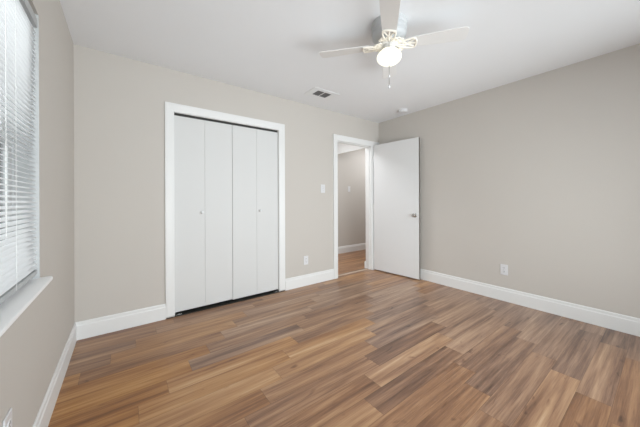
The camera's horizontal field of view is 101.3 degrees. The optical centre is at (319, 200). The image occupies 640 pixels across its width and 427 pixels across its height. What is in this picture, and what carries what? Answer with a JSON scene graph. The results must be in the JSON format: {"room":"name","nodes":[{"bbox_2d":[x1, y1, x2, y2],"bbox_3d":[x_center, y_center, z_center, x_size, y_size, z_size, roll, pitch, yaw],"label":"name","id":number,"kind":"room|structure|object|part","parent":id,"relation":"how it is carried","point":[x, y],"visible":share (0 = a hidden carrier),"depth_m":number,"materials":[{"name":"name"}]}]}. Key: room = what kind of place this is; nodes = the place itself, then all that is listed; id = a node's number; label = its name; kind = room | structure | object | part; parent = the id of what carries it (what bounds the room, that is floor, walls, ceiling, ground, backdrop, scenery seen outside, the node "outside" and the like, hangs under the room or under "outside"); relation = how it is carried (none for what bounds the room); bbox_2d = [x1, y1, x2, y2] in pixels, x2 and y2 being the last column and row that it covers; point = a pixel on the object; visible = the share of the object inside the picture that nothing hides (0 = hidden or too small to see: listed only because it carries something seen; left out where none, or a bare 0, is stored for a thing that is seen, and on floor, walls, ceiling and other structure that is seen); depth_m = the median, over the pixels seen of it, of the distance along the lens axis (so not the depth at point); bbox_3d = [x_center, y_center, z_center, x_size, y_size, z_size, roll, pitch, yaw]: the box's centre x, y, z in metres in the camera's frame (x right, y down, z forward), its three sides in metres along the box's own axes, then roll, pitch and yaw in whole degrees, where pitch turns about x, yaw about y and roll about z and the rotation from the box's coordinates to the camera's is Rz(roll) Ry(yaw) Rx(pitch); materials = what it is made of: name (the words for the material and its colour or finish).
{"room":"empty bedroom","nodes":[
{"label":"empty bedroom","id":0,"kind":"room"},
{"bbox_2d":[0,0,74,426],"bbox_3d":[-1.047,-0.070,0.753,0.120,2.440,3.420,0,0,-37],"label":"wall","id":1,"kind":"structure","parent":0,"point":[32,347],"depth_m":1.43,"materials":[{"name":"beige paint"}]},
{"bbox_2d":[3,408,11,426],"bbox_3d":[-1.078,0.798,0.907,0.008,0.118,0.074,0,0,-37],"label":"wall outlet","id":2,"kind":"object","parent":1,"relation":"attached to","point":[7,422],"visible":1,"depth_m":0.90,"materials":[{"name":"white plastic"}]},
{"bbox_2d":[0,14,52,336],"bbox_3d":[-1.115,-0.251,0.886,0.161,1.288,0.914,0,0,-37],"label":"window","id":3,"kind":"structure","parent":1,"relation":"in","point":[15,305],"depth_m":1.23,"materials":[{"name":"plastic"}]},
{"bbox_3d":[-1.169,-0.547,0.842,0.018,0.595,0.808,0,0,-37],"label":"sash","id":4,"kind":"part","parent":3,"relation":"part of","materials":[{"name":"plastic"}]},
{"bbox_3d":[-1.153,0.017,0.853,0.004,0.537,0.728,0,0,-37],"label":"pane","id":5,"kind":"part","parent":3,"relation":"part of","materials":[{"name":"clear glass"}]},
{"bbox_3d":[-1.153,0.017,0.853,0.018,0.613,0.808,0,0,-37],"label":"sash","id":6,"kind":"part","parent":3,"relation":"part of","materials":[{"name":"plastic"}]},
{"bbox_3d":[-1.160,-0.261,0.849,0.045,1.268,0.908,0,0,-37],"label":"frame","id":7,"kind":"part","parent":3,"relation":"part of","materials":[{"name":"plastic"}]},
{"bbox_2d":[0,0,36,304],"bbox_3d":[-1.100,-0.260,0.893,0.033,1.224,0.894,0,0,-37],"label":"window blind","id":8,"kind":"object","parent":3,"relation":"attached to","point":[18,19],"visible":1,"depth_m":1.04,"materials":[{"name":"plastic"}]},
{"bbox_3d":[-1.194,-0.240,0.995,0.001,1.180,0.001,0,0,-37],"label":"ladder cord","id":9,"kind":"part","parent":8,"relation":"part of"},
{"bbox_3d":[-1.172,-0.240,1.011,0.001,1.180,0.001,0,0,-37],"label":"ladder cord","id":10,"kind":"part","parent":8,"relation":"part of","materials":[{"name":"white fabric"}]},
{"bbox_3d":[-1.098,0.342,0.893,0.026,0.020,0.894,0,0,-37],"label":"rail","id":11,"kind":"part","parent":8,"relation":"part of","materials":[{"name":"plastic"}]},
{"bbox_3d":[-1.095,0.383,0.900,0.116,0.020,0.913,0,0,-37],"label":"sill","id":12,"kind":"part","parent":3,"relation":"part of","materials":[{"name":"white paint"}]},
{"bbox_2d":[33,323,76,426],"bbox_3d":[-0.989,1.076,0.793,0.014,0.148,3.420,0,0,-37],"label":"baseboard","id":13,"kind":"structure","parent":1,"relation":"attached to","point":[45,412],"depth_m":1.51,"materials":[{"name":"white paint"}]},
{"bbox_2d":[74,44,378,321],"bbox_3d":[-0.551,-0.072,3.336,4.010,2.440,0.120,0,0,-37],"label":"wall","id":14,"kind":"structure","parent":0,"point":[119,101],"depth_m":2.44,"materials":[{"name":"beige paint"}]},
{"bbox_2d":[75,304,165,339],"bbox_3d":[-1.756,1.079,2.346,0.648,0.148,0.014,0,0,-37],"label":"baseboard","id":15,"kind":"structure","parent":14,"relation":"attached to","point":[93,327],"depth_m":2.32,"materials":[{"name":"white paint"}]},
{"bbox_2d":[165,101,284,316],"bbox_3d":[-1.009,0.087,2.981,1.315,2.089,0.137,0,0,-37],"label":"door frame","id":16,"kind":"structure","parent":14,"relation":"attached to","point":[170,108],"depth_m":2.58,"materials":[{"name":"white paint"}]},
{"bbox_2d":[166,113,284,318],"bbox_3d":[-1.009,0.138,2.982,1.302,2.024,0.132,0,0,-37],"label":"door track","id":17,"kind":"object","parent":14,"relation":"attached to","point":[231,301],"visible":0.76,"depth_m":2.91,"materials":[{"name":"metal"}]},
{"bbox_2d":[174,115,232,311],"bbox_3d":[-1.223,0.127,2.788,0.579,1.987,0.062,0,0,-37],"label":"door","id":18,"kind":"structure","parent":17,"relation":"attached to","point":[202,148],"depth_m":2.77,"materials":[{"name":"white paint"}]},
{"bbox_3d":[-1.348,0.130,2.713,0.288,1.982,0.032,0,0,-37],"label":"panel","id":19,"kind":"part","parent":18,"relation":"part of","materials":[{"name":"white paint"}]},
{"bbox_3d":[-1.116,0.126,2.887,0.290,1.986,0.032,0,0,-37],"label":"panel","id":20,"kind":"part","parent":18,"relation":"part of","materials":[{"name":"white paint"}]},
{"bbox_2d":[232,125,277,298],"bbox_3d":[-0.759,0.129,3.135,0.571,1.987,0.062,0,0,-37],"label":"door","id":21,"kind":"structure","parent":17,"relation":"attached to","point":[254,151],"depth_m":3.12,"materials":[{"name":"white paint"}]},
{"bbox_3d":[-0.882,0.132,3.062,0.288,1.982,0.032,0,0,-37],"label":"panel","id":22,"kind":"part","parent":21,"relation":"part of","materials":[{"name":"white paint"}]},
{"bbox_3d":[-0.653,0.128,3.234,0.282,1.986,0.032,0,0,-37],"label":"panel","id":23,"kind":"part","parent":21,"relation":"part of","materials":[{"name":"white paint"}]},
{"bbox_2d":[304,256,307,264],"bbox_3d":[-0.188,0.808,3.525,0.074,0.118,0.008,0,0,-37],"label":"wall outlet","id":24,"kind":"object","parent":14,"relation":"attached to","point":[305,257],"visible":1,"depth_m":3.52,"materials":[{"name":"white plastic"}]},
{"bbox_2d":[285,269,333,290],"bbox_3d":[-0.120,1.072,3.571,0.801,0.148,0.014,0,0,-37],"label":"baseboard","id":25,"kind":"structure","parent":14,"relation":"attached to","point":[317,277],"depth_m":3.54,"materials":[{"name":"white paint"}]},
{"bbox_2d":[321,184,324,192],"bbox_3d":[0.043,-0.163,3.696,0.074,0.118,0.016,0,0,-37],"label":"light switch","id":26,"kind":"object","parent":14,"relation":"attached to","point":[322,186],"visible":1,"depth_m":3.69,"materials":[{"name":"white plastic"}]},
{"bbox_2d":[333,134,378,278],"bbox_3d":[0.552,0.089,4.170,0.997,2.108,0.167,0,0,-37],"label":"door frame","id":27,"kind":"structure","parent":14,"relation":"attached to","point":[369,164],"depth_m":4.31,"materials":[{"name":"white paint"}]},
{"bbox_2d":[373,137,419,278],"bbox_3d":[1.151,0.115,4.022,0.149,2.024,0.791,0,0,-42],"label":"door","id":28,"kind":"structure","parent":27,"relation":"attached to","point":[396,207],"depth_m":3.97,"materials":[{"name":"white paint"}]},
{"bbox_2d":[48,249,639,426],"bbox_3d":[1.104,1.141,3.142,6.220,0.001,5.058,0,0,-37],"label":"floor","id":29,"kind":"structure","parent":0,"point":[364,348],"depth_m":1.82,"materials":[{"name":"wood"}]},
{"bbox_2d":[338,268,367,275],"bbox_3d":[0.510,1.141,4.151,0.724,0.006,0.036,0,0,-37],"label":"threshold","id":30,"kind":"object","parent":29,"relation":"on","point":[367,268],"visible":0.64,"depth_m":4.14,"materials":[{"name":"beige wood"}]},
{"bbox_2d":[60,0,639,122],"bbox_3d":[0.866,-1.348,3.364,6.320,0.100,5.540,0,0,-37],"label":"ceiling","id":31,"kind":"structure","parent":0,"point":[270,47],"depth_m":2.13,"materials":[{"name":"paint"}]},
{"bbox_2d":[304,87,339,100],"bbox_3d":[0.022,-1.292,3.193,0.370,0.006,0.236,0,0,-37],"label":"ceiling vent","id":32,"kind":"object","parent":31,"relation":"in","point":[316,92],"visible":1,"depth_m":3.18,"materials":[{"name":"metal"}]},
{"bbox_2d":[319,0,468,87],"bbox_3d":[0.512,-1.039,1.930,0.805,0.516,0.802,0,0,-30],"label":"ceiling fan","id":33,"kind":"object","parent":31,"relation":"hanging from","point":[388,30],"visible":1,"depth_m":1.86,"materials":[{"name":"wood"}]},
{"bbox_3d":[0.189,-1.140,2.015,0.382,0.006,0.123,0,9,14],"label":"blade","id":34,"kind":"part","parent":33,"relation":"part of","materials":[{"name":"white wood"}]},
{"bbox_3d":[0.510,-1.051,1.934,0.176,0.099,0.176,0,0,-37],"label":"lamp shade","id":35,"kind":"part","parent":33,"relation":"part of","materials":[{"name":"white glass"}]},
{"bbox_3d":[0.596,-1.142,2.253,0.123,0.006,0.382,-10,-2,15],"label":"blade","id":36,"kind":"part","parent":33,"relation":"part of","materials":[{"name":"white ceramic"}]},
{"bbox_3d":[0.428,-1.141,1.613,0.123,0.006,0.382,9,2,14],"label":"blade","id":37,"kind":"part","parent":33,"relation":"part of","materials":[{"name":"white wood"}]},
{"bbox_3d":[0.828,-1.143,1.845,0.382,0.006,0.123,0,-9,16],"label":"blade","id":38,"kind":"part","parent":33,"relation":"part of","materials":[{"name":"white wood"}]},
{"bbox_2d":[398,108,407,113],"bbox_3d":[1.193,-1.278,3.770,0.136,0.043,0.136,0,0,-37],"label":"smoke detector","id":39,"kind":"object","parent":31,"relation":"attached to","point":[403,110],"visible":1,"depth_m":3.73,"materials":[{"name":"white plastic"}]},
{"bbox_2d":[338,143,364,153],"bbox_3d":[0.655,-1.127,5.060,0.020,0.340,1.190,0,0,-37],"label":"ceiling","id":40,"kind":"structure","parent":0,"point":[342,148],"depth_m":5.21,"materials":[{"name":"white paint"}]},
{"bbox_2d":[338,148,365,246],"bbox_3d":[0.507,-0.076,5.752,4.040,2.440,0.100,0,0,-37],"label":"wall","id":41,"kind":"structure","parent":0,"point":[351,165],"depth_m":5.84,"materials":[{"name":"beige paint"}]},
{"bbox_2d":[338,243,365,253],"bbox_3d":[1.214,1.067,6.207,2.170,0.148,0.014,0,0,-37],"label":"baseboard","id":42,"kind":"structure","parent":41,"relation":"attached to","point":[350,248],"depth_m":5.81,"materials":[{"name":"white paint"}]},
{"bbox_2d":[379,44,639,317],"bbox_3d":[2.067,-0.083,3.085,0.120,2.440,3.420,0,0,-37],"label":"wall","id":43,"kind":"structure","parent":0,"point":[537,176],"depth_m":2.69,"materials":[{"name":"beige paint"}]},
{"bbox_2d":[500,264,507,275],"bbox_3d":[2.081,0.785,2.964,0.008,0.118,0.074,0,0,-37],"label":"wall outlet","id":44,"kind":"object","parent":43,"relation":"attached to","point":[503,268],"visible":1,"depth_m":2.96,"materials":[{"name":"white plastic"}]},
{"bbox_2d":[420,269,639,336],"bbox_3d":[2.018,1.063,3.045,0.014,0.148,3.420,0,0,-37],"label":"baseboard","id":45,"kind":"structure","parent":43,"relation":"attached to","point":[606,319],"depth_m":2.67,"materials":[{"name":"white paint"}]}
]}

